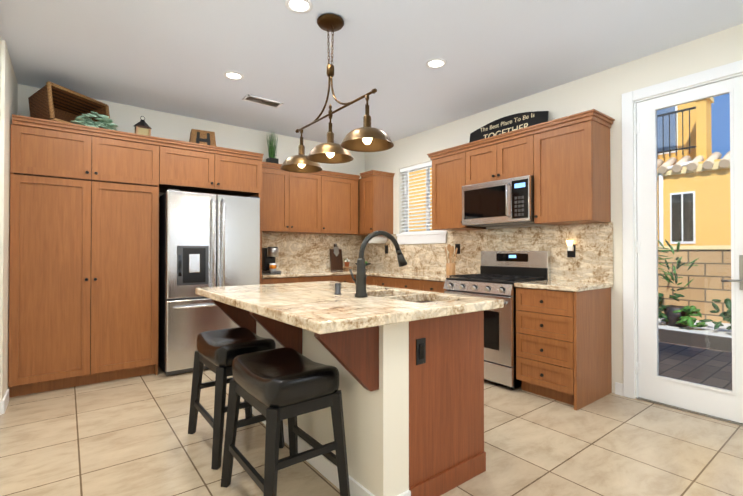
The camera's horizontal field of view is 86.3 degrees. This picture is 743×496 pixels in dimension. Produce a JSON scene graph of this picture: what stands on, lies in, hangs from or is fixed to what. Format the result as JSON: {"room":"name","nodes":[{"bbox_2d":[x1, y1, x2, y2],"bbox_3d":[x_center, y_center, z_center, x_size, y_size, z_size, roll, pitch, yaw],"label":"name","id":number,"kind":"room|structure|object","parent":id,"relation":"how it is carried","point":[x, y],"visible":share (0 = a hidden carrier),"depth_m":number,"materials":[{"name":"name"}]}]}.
{"room":"kitchen","nodes":[
{"label":"kitchen","id":0,"kind":"room"},
{"bbox_2d":[0,36,17,400],"bbox_3d":[-1.017,-0.179,0.587,0.170,2.733,7.600,0,-1,-38],"label":"wall","id":1,"kind":"structure","parent":0,"point":[8,95],"depth_m":2.89,"materials":[{"name":"beige paint"}]},
{"bbox_2d":[0,389,8,414],"bbox_3d":[-2.775,1.163,3.005,0.013,0.095,0.323,0,-1,-38],"label":"baseboard","id":2,"kind":"structure","parent":1,"relation":"attached to","point":[4,402],"depth_m":2.92,"materials":[{"name":"white"}]},
{"bbox_2d":[17,84,364,235],"bbox_3d":[-2.264,-0.141,4.517,5.650,2.733,0.150,0,-1,-38],"label":"wall","id":3,"kind":"structure","parent":0,"point":[124,118],"depth_m":4.71,"materials":[{"name":"beige paint"}]},
{"bbox_2d":[160,142,262,197],"bbox_3d":[-1.845,-0.812,4.356,1.090,0.401,0.618,0,-1,-38],"label":"upper cabinet","id":4,"kind":"object","parent":3,"relation":"attached to","point":[200,169],"depth_m":4.11,"materials":[{"name":"brown wood"}]},
{"bbox_2d":[189,129,215,145],"bbox_3d":[-1.861,-1.163,4.364,0.280,0.225,0.155,0,-1,-30],"label":"decorative sign","id":5,"kind":"object","parent":4,"relation":"on","point":[202,137],"visible":0.69,"depth_m":4.30,"materials":[{"name":"wood"}]},
{"bbox_2d":[262,165,325,232],"bbox_3d":[-1.106,-0.594,5.094,0.976,0.785,0.348,0,-1,-38],"label":"upper cabinet","id":6,"kind":"object","parent":3,"relation":"attached to","point":[323,202],"depth_m":4.97,"materials":[{"name":"brown wood"}]},
{"bbox_2d":[266,131,278,163],"bbox_3d":[-1.263,-1.251,4.995,0.164,0.458,0.167,0,-1,-38],"label":"decor","id":7,"kind":"object","parent":6,"relation":"on","point":[272,150],"visible":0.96,"depth_m":4.96,"materials":[{"name":"green plant"}]},
{"bbox_2d":[262,234,365,273],"bbox_3d":[-0.845,0.061,5.497,1.894,0.508,0.018,0,-1,-38],"label":"backsplash","id":8,"kind":"structure","parent":3,"relation":"attached to","point":[295,251],"depth_m":5.49,"materials":[{"name":"beige stone"}]},
{"bbox_2d":[314,173,359,234],"bbox_3d":[-0.551,-0.590,5.521,0.665,0.785,0.348,0,-1,-38],"label":"upper cabinet","id":9,"kind":"object","parent":3,"relation":"attached to","point":[341,192],"depth_m":5.42,"materials":[{"name":"brown wood"}]},
{"bbox_2d":[0,365,742,495],"bbox_3d":[0.100,1.255,1.433,5.650,0.120,8.000,0,-1,-38],"label":"floor","id":10,"kind":"structure","parent":0,"point":[130,436],"depth_m":2.38,"materials":[{"name":"tile"}]},
{"bbox_2d":[8,118,159,396],"bbox_3d":[-2.652,0.099,3.726,1.066,2.235,0.618,0,-1,-38],"label":"tall cabinet","id":11,"kind":"object","parent":10,"relation":"on","point":[84,260],"depth_m":3.44,"materials":[{"name":"brown wood"}]},
{"bbox_2d":[28,81,117,130],"bbox_3d":[-2.710,-1.228,3.627,0.657,0.340,0.591,0,-1,-38],"label":"decorative basket","id":12,"kind":"object","parent":11,"relation":"on","point":[49,100],"visible":0.85,"depth_m":3.58,"materials":[{"name":"wicker"}]},
{"bbox_2d":[70,111,117,130],"bbox_3d":[-2.533,-1.153,3.632,0.370,0.192,0.234,0,-1,-38],"label":"greenery","id":13,"kind":"object","parent":12,"relation":"on","point":[105,122],"depth_m":3.62,"materials":[{"name":"green plant"}]},
{"bbox_2d":[134,116,151,135],"bbox_3d":[-2.317,-1.195,4.013,0.170,0.282,0.170,0,-1,-38],"label":"decorative lantern","id":14,"kind":"object","parent":11,"relation":"on","point":[142,127],"visible":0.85,"depth_m":3.98,"materials":[{"name":"brown wood"}]},
{"bbox_2d":[158,189,259,375],"bbox_3d":[-1.768,0.335,4.265,0.910,1.775,0.823,0,-1,-38],"label":"fridge","id":15,"kind":"object","parent":10,"relation":"on","point":[208,240],"visible":0.81,"depth_m":3.89,"materials":[{"name":"silver metal"}]},
{"bbox_2d":[188,327,284,469],"bbox_3d":[-0.860,0.878,2.496,0.430,0.660,0.580,0,-1,-38],"label":"stool","id":16,"kind":"object","parent":10,"relation":"on","point":[217,352],"visible":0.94,"depth_m":2.34,"materials":[{"name":"black leather"}]},
{"bbox_2d":[262,278,305,283],"bbox_3d":[-1.206,0.786,4.833,0.519,0.885,0.618,0,-1,-38],"label":"base cabinet","id":17,"kind":"object","parent":10,"relation":"on","point":[264,280],"depth_m":4.58,"materials":[{"name":"brown wood"}]},
{"bbox_2d":[262,270,353,277],"bbox_3d":[-0.655,0.330,5.248,1.894,0.035,0.641,0,-1,-38],"label":"countertop","id":18,"kind":"structure","parent":17,"relation":"on","point":[284,273],"depth_m":4.87,"materials":[{"name":"beige stone"}]},
{"bbox_2d":[262,247,280,273],"bbox_3d":[-1.242,0.146,4.866,0.140,0.322,0.340,0,-1,-38],"label":"coffee maker","id":19,"kind":"object","parent":18,"relation":"on","point":[269,254],"visible":0.77,"depth_m":4.83,"materials":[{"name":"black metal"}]},
{"bbox_2d":[269,263,277,269],"bbox_3d":[-1.185,0.228,4.814,0.110,0.085,0.082,0,-1,-38],"label":"coffee mug","id":20,"kind":"object","parent":19,"relation":"on","point":[272,266],"visible":1,"depth_m":4.77,"materials":[{"name":"white ceramic"}]},
{"bbox_2d":[330,243,342,269],"bbox_3d":[-0.507,0.123,5.699,0.200,0.385,0.063,0,-1,-38],"label":"cutting board","id":21,"kind":"object","parent":18,"relation":"on","point":[336,261],"visible":1,"depth_m":5.69,"materials":[{"name":"brown wood"}]},
{"bbox_2d":[343,258,350,269],"bbox_3d":[-0.349,0.230,5.641,0.120,0.169,0.120,0,-1,-38],"label":"potted plant","id":22,"kind":"object","parent":18,"relation":"on","point":[346,266],"visible":0.98,"depth_m":5.61,"materials":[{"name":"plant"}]},
{"bbox_2d":[221,347,349,495],"bbox_3d":[-0.426,0.872,1.915,0.430,0.660,0.580,0,-1,-38],"label":"stool","id":23,"kind":"object","parent":10,"relation":"on","point":[274,387],"visible":1,"depth_m":1.79,"materials":[{"name":"black leather"}]},
{"bbox_2d":[306,278,325,281],"bbox_3d":[-0.867,0.788,5.094,0.581,0.885,0.618,0,-1,-38],"label":"base cabinet","id":24,"kind":"object","parent":10,"relation":"on","point":[307,279],"depth_m":4.85,"materials":[{"name":"brown wood"}]},
{"bbox_2d":[326,274,353,282],"bbox_3d":[-0.541,0.790,5.308,0.439,0.885,0.677,0,-1,-38],"label":"base cabinet","id":25,"kind":"object","parent":10,"relation":"on","point":[329,277],"depth_m":5.07,"materials":[{"name":"brown wood"}]},
{"bbox_2d":[212,301,490,495],"bbox_3d":[-0.247,0.763,2.442,1.005,0.885,1.531,0,-1,-38],"label":"kitchen island","id":26,"kind":"object","parent":10,"relation":"on","point":[408,364],"depth_m":1.90,"materials":[{"name":"beige paint"}]},
{"bbox_2d":[195,283,446,336],"bbox_3d":[-0.445,0.296,2.298,0.670,0.045,1.720,0,-1,-38],"label":"island countertop","id":27,"kind":"structure","parent":26,"relation":"on","point":[320,312],"depth_m":1.86,"materials":[{"name":"beige stone"}]},
{"bbox_2d":[334,283,341,294],"bbox_3d":[-0.199,0.240,2.348,0.044,0.066,0.043,0,-1,-38],"label":"soap dispenser","id":28,"kind":"object","parent":27,"relation":"on","point":[337,288],"visible":1,"depth_m":2.33,"materials":[{"name":"silver metal"}]},
{"bbox_2d":[349,231,406,297],"bbox_3d":[0.048,0.086,2.318,0.375,0.374,0.120,0,-1,-38],"label":"faucet","id":29,"kind":"object","parent":27,"relation":"on","point":[360,282],"visible":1,"depth_m":2.20,"materials":[{"name":"black metal"}]},
{"bbox_2d":[287,281,503,316],"bbox_3d":[-0.001,0.299,2.639,0.451,0.045,1.720,0,-1,-38],"label":"island countertop","id":30,"kind":"structure","parent":26,"relation":"on","point":[457,305],"depth_m":2.28,"materials":[{"name":"beige stone"}]},
{"bbox_2d":[375,293,434,300],"bbox_3d":[0.191,0.395,2.307,0.380,0.177,0.650,0,-1,-38],"label":"sink","id":31,"kind":"object","parent":30,"relation":"in","point":[402,296],"depth_m":2.37,"materials":[{"name":"beige stone"}]},
{"bbox_2d":[354,274,377,285],"bbox_3d":[0.142,0.789,5.206,0.677,0.885,0.480,0,-1,-38],"label":"base cabinet","id":32,"kind":"object","parent":10,"relation":"on","point":[372,279],"depth_m":4.92,"materials":[{"name":"brown wood"}]},
{"bbox_2d":[378,278,389,286],"bbox_3d":[0.397,0.786,4.924,0.618,0.885,0.521,0,-1,-38],"label":"base cabinet","id":33,"kind":"object","parent":10,"relation":"on","point":[385,282],"depth_m":4.74,"materials":[{"name":"brown wood"}]},
{"bbox_2d":[390,278,413,289],"bbox_3d":[0.641,0.783,4.607,0.618,0.885,0.521,0,-1,-38],"label":"base cabinet","id":34,"kind":"object","parent":10,"relation":"on","point":[405,283],"depth_m":4.48,"materials":[{"name":"brown wood"}]},
{"bbox_2d":[414,278,445,292],"bbox_3d":[0.862,0.781,4.320,0.618,0.885,0.445,0,-1,-38],"label":"base cabinet","id":35,"kind":"object","parent":10,"relation":"on","point":[418,284],"depth_m":4.16,"materials":[{"name":"brown wood"}]},
{"bbox_2d":[354,270,465,281],"bbox_3d":[0.513,0.325,4.759,0.641,0.035,1.559,0,-1,-38],"label":"countertop","id":36,"kind":"structure","parent":35,"relation":"on","point":[381,273],"depth_m":4.57,"materials":[{"name":"beige stone"}]},
{"bbox_2d":[445,244,456,274],"bbox_3d":[0.882,0.129,4.409,0.136,0.349,0.120,0,-1,-38],"label":"utensil crock","id":37,"kind":"object","parent":36,"relation":"on","point":[450,268],"visible":0.98,"depth_m":4.37,"materials":[{"name":"brown wood"}]},
{"bbox_2d":[443,251,550,389],"bbox_3d":[1.173,0.623,3.799,0.714,1.190,0.754,0,-1,-38],"label":"range","id":38,"kind":"object","parent":10,"relation":"on","point":[500,274],"visible":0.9,"depth_m":3.52,"materials":[{"name":"silver metal"}]},
{"bbox_2d":[514,286,612,410],"bbox_3d":[1.616,0.771,3.340,0.618,0.885,0.504,0,-1,-38],"label":"base cabinet","id":39,"kind":"object","parent":10,"relation":"on","point":[563,335],"depth_m":3.13,"materials":[{"name":"brown wood"}]},
{"bbox_2d":[514,278,613,293],"bbox_3d":[1.613,0.311,3.330,0.641,0.035,0.524,0,-1,-38],"label":"countertop","id":40,"kind":"structure","parent":39,"relation":"on","point":[555,283],"depth_m":3.19,"materials":[{"name":"beige stone"}]},
{"bbox_2d":[0,0,742,143],"bbox_3d":[0.120,-1.597,1.476,5.700,0.120,8.000,0,-1,-38],"label":"ceiling","id":41,"kind":"structure","parent":0,"point":[178,57],"depth_m":3.06,"materials":[{"name":"white paint"}]},
{"bbox_2d":[223,71,243,79],"bbox_3d":[-1.210,-1.512,3.481,0.170,0.009,0.170,0,-1,-38],"label":"recessed light","id":42,"kind":"object","parent":41,"relation":"in","point":[233,75],"visible":0.96,"depth_m":3.48,"materials":[{"name":"white plastic"}]},
{"bbox_2d":[242,94,282,107],"bbox_3d":[-1.117,-1.508,4.082,0.380,0.007,0.160,0,-1,-38],"label":"ceiling vent","id":43,"kind":"object","parent":41,"relation":"in","point":[261,101],"visible":1,"depth_m":4.07,"materials":[{"name":"white metal"}]},
{"bbox_2d":[285,0,312,13],"bbox_3d":[-0.455,-1.522,2.484,0.170,0.009,0.170,0,-1,-38],"label":"recessed light","id":44,"kind":"object","parent":41,"relation":"in","point":[300,6],"visible":1,"depth_m":2.49,"materials":[{"name":"white"}]},
{"bbox_2d":[280,13,393,172],"bbox_3d":[-0.275,-1.060,2.656,0.312,0.924,1.132,0,-1,-38],"label":"pendant light fixture","id":45,"kind":"object","parent":41,"relation":"hanging from","point":[366,137],"visible":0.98,"depth_m":2.61,"materials":[{"name":"gold metal"}]},
{"bbox_2d":[426,58,445,68],"bbox_3d":[0.529,-1.515,3.255,0.170,0.009,0.170,0,-1,-38],"label":"recessed light","id":46,"kind":"object","parent":41,"relation":"in","point":[434,63],"visible":1,"depth_m":3.25,"materials":[{"name":"white plastic"}]},
{"bbox_2d":[365,24,742,398],"bbox_3d":[2.279,-0.155,3.125,0.150,2.733,7.600,0,-1,-38],"label":"wall","id":47,"kind":"structure","parent":0,"point":[603,91],"depth_m":3.33,"materials":[{"name":"beige paint"}]},
{"bbox_2d":[357,173,392,235],"bbox_3d":[0.064,-0.602,5.591,0.348,0.811,0.337,0,-1,-38],"label":"upper cabinet","id":48,"kind":"object","parent":47,"relation":"attached to","point":[375,190],"depth_m":5.48,"materials":[{"name":"brown wood"}]},
{"bbox_2d":[368,234,386,243],"bbox_3d":[0.076,-0.129,5.568,0.300,0.130,0.116,0,-1,-38],"label":"paper towel holder","id":49,"kind":"object","parent":48,"relation":"attached to","point":[380,239],"visible":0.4,"depth_m":5.53,"materials":[{"name":"white paper"}]},
{"bbox_2d":[396,166,446,243],"bbox_3d":[0.687,-0.577,5.159,0.175,1.043,0.908,0,-1,-38],"label":"window","id":50,"kind":"structure","parent":47,"relation":"in","point":[421,238],"depth_m":5.19,"materials":[{"name":"white"}]},
{"bbox_2d":[400,161,443,233],"bbox_3d":[0.678,-0.646,5.153,0.058,0.897,0.860,0,-1,-38],"label":"window blinds","id":51,"kind":"object","parent":50,"relation":"attached to","point":[415,167],"visible":0.52,"depth_m":5.25,"materials":[{"name":"white plastic"}]},
{"bbox_2d":[455,244,459,253],"bbox_3d":[1.004,0.011,4.615,0.005,0.116,0.072,0,-1,-38],"label":"electrical outlet plate","id":52,"kind":"object","parent":47,"relation":"attached to","point":[457,246],"visible":0.77,"depth_m":4.61,"materials":[{"name":"black plastic"}]},
{"bbox_2d":[429,149,485,230],"bbox_3d":[0.968,-0.619,4.417,0.348,0.824,0.480,0,-1,-38],"label":"upper cabinet","id":53,"kind":"object","parent":47,"relation":"attached to","point":[448,169],"depth_m":4.32,"materials":[{"name":"brown wood"}]},
{"bbox_2d":[366,222,613,281],"bbox_3d":[0.962,0.053,4.689,0.018,0.508,3.468,0,-1,-38],"label":"backsplash","id":54,"kind":"structure","parent":47,"relation":"attached to","point":[593,261],"depth_m":3.97,"materials":[{"name":"beige stone"}]},
{"bbox_2d":[465,129,532,185],"bbox_3d":[1.346,-0.839,3.928,0.348,0.395,0.760,0,-1,-38],"label":"upper cabinet","id":55,"kind":"object","parent":47,"relation":"attached to","point":[501,158],"depth_m":3.79,"materials":[{"name":"brown wood"}]},
{"bbox_2d":[462,175,534,226],"bbox_3d":[1.300,-0.433,3.888,0.465,0.408,0.752,0,-1,-38],"label":"microwave","id":56,"kind":"object","parent":55,"relation":"attached to","point":[507,202],"visible":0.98,"depth_m":3.73,"materials":[{"name":"silver metal"}]},
{"bbox_2d":[469,111,548,142],"bbox_3d":[1.369,-1.211,4.050,0.056,0.278,0.900,0,-1,-38],"label":"sign","id":57,"kind":"object","parent":55,"relation":"on","point":[539,117],"visible":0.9,"depth_m":4.01,"materials":[{"name":"black paint"}]},
{"bbox_2d":[483,123,527,137],"bbox_3d":[1.360,-1.178,4.042,0.002,0.074,0.534,11,-7,-37],"label":"sign text","id":58,"kind":"object","parent":57,"relation":"attached to","point":[508,130],"visible":0.73,"depth_m":4.01,"materials":[{"name":"beige paint"}]},
{"bbox_2d":[480,113,533,131],"bbox_3d":[1.371,-1.278,4.054,0.002,0.046,0.632,11,-7,-37],"label":"sign text top","id":59,"kind":"object","parent":57,"relation":"attached to","point":[525,117],"visible":1,"depth_m":4.03,"materials":[{"name":"beige paint"}]},
{"bbox_2d":[566,240,574,256],"bbox_3d":[1.781,0.007,3.561,0.060,0.153,0.072,0,-1,-38],"label":"outlet","id":60,"kind":"object","parent":47,"relation":"attached to","point":[570,249],"visible":1,"depth_m":3.56,"materials":[{"name":"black plastic"}]},
{"bbox_2d":[533,113,612,224],"bbox_3d":[1.728,-0.629,3.431,0.348,0.824,0.490,0,-1,-38],"label":"upper cabinet","id":61,"kind":"object","parent":47,"relation":"attached to","point":[564,162],"depth_m":3.29,"materials":[{"name":"brown wood"}]},
{"bbox_2d":[622,60,742,425],"bbox_3d":[2.393,-0.031,2.959,0.170,2.482,0.874,0,-1,-38],"label":"door frame","id":62,"kind":"structure","parent":47,"relation":"attached to","point":[630,100],"depth_m":3.20,"materials":[{"name":"white painted wood"}]},
{"bbox_2d":[635,76,742,422],"bbox_3d":[2.345,0.010,2.929,0.103,2.371,0.692,0,-1,-38],"label":"patio door","id":63,"kind":"structure","parent":47,"relation":"in","point":[653,385],"depth_m":2.98,"materials":[{"name":"white"}]},
{"label":"outside","id":64,"kind":"structure","parent":0,"visible":0},
{"bbox_2d":[658,341,731,390],"bbox_3d":[6.116,1.314,9.601,13.850,0.040,26.000,0,-1,-38],"label":"patio","id":65,"kind":"structure","parent":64,"point":[704,364],"depth_m":4.19,"materials":[{"name":"grey wood"}]},
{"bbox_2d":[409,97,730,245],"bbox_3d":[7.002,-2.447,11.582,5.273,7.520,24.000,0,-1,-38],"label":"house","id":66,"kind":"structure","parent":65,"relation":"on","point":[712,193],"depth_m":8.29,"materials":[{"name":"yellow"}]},
{"bbox_2d":[658,245,730,323],"bbox_3d":[6.743,0.594,4.410,0.260,1.300,17.000,0,-1,-38],"label":"wall","id":67,"kind":"structure","parent":65,"relation":"on","point":[708,258],"depth_m":6.26,"materials":[{"name":"brown"}]},
{"bbox_2d":[658,240,731,351],"bbox_3d":[5.103,0.551,5.041,1.610,1.398,10.000,0,-1,-38],"label":"garden","id":68,"kind":"object","parent":65,"relation":"on","point":[702,335],"depth_m":5.46,"materials":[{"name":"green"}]}
]}

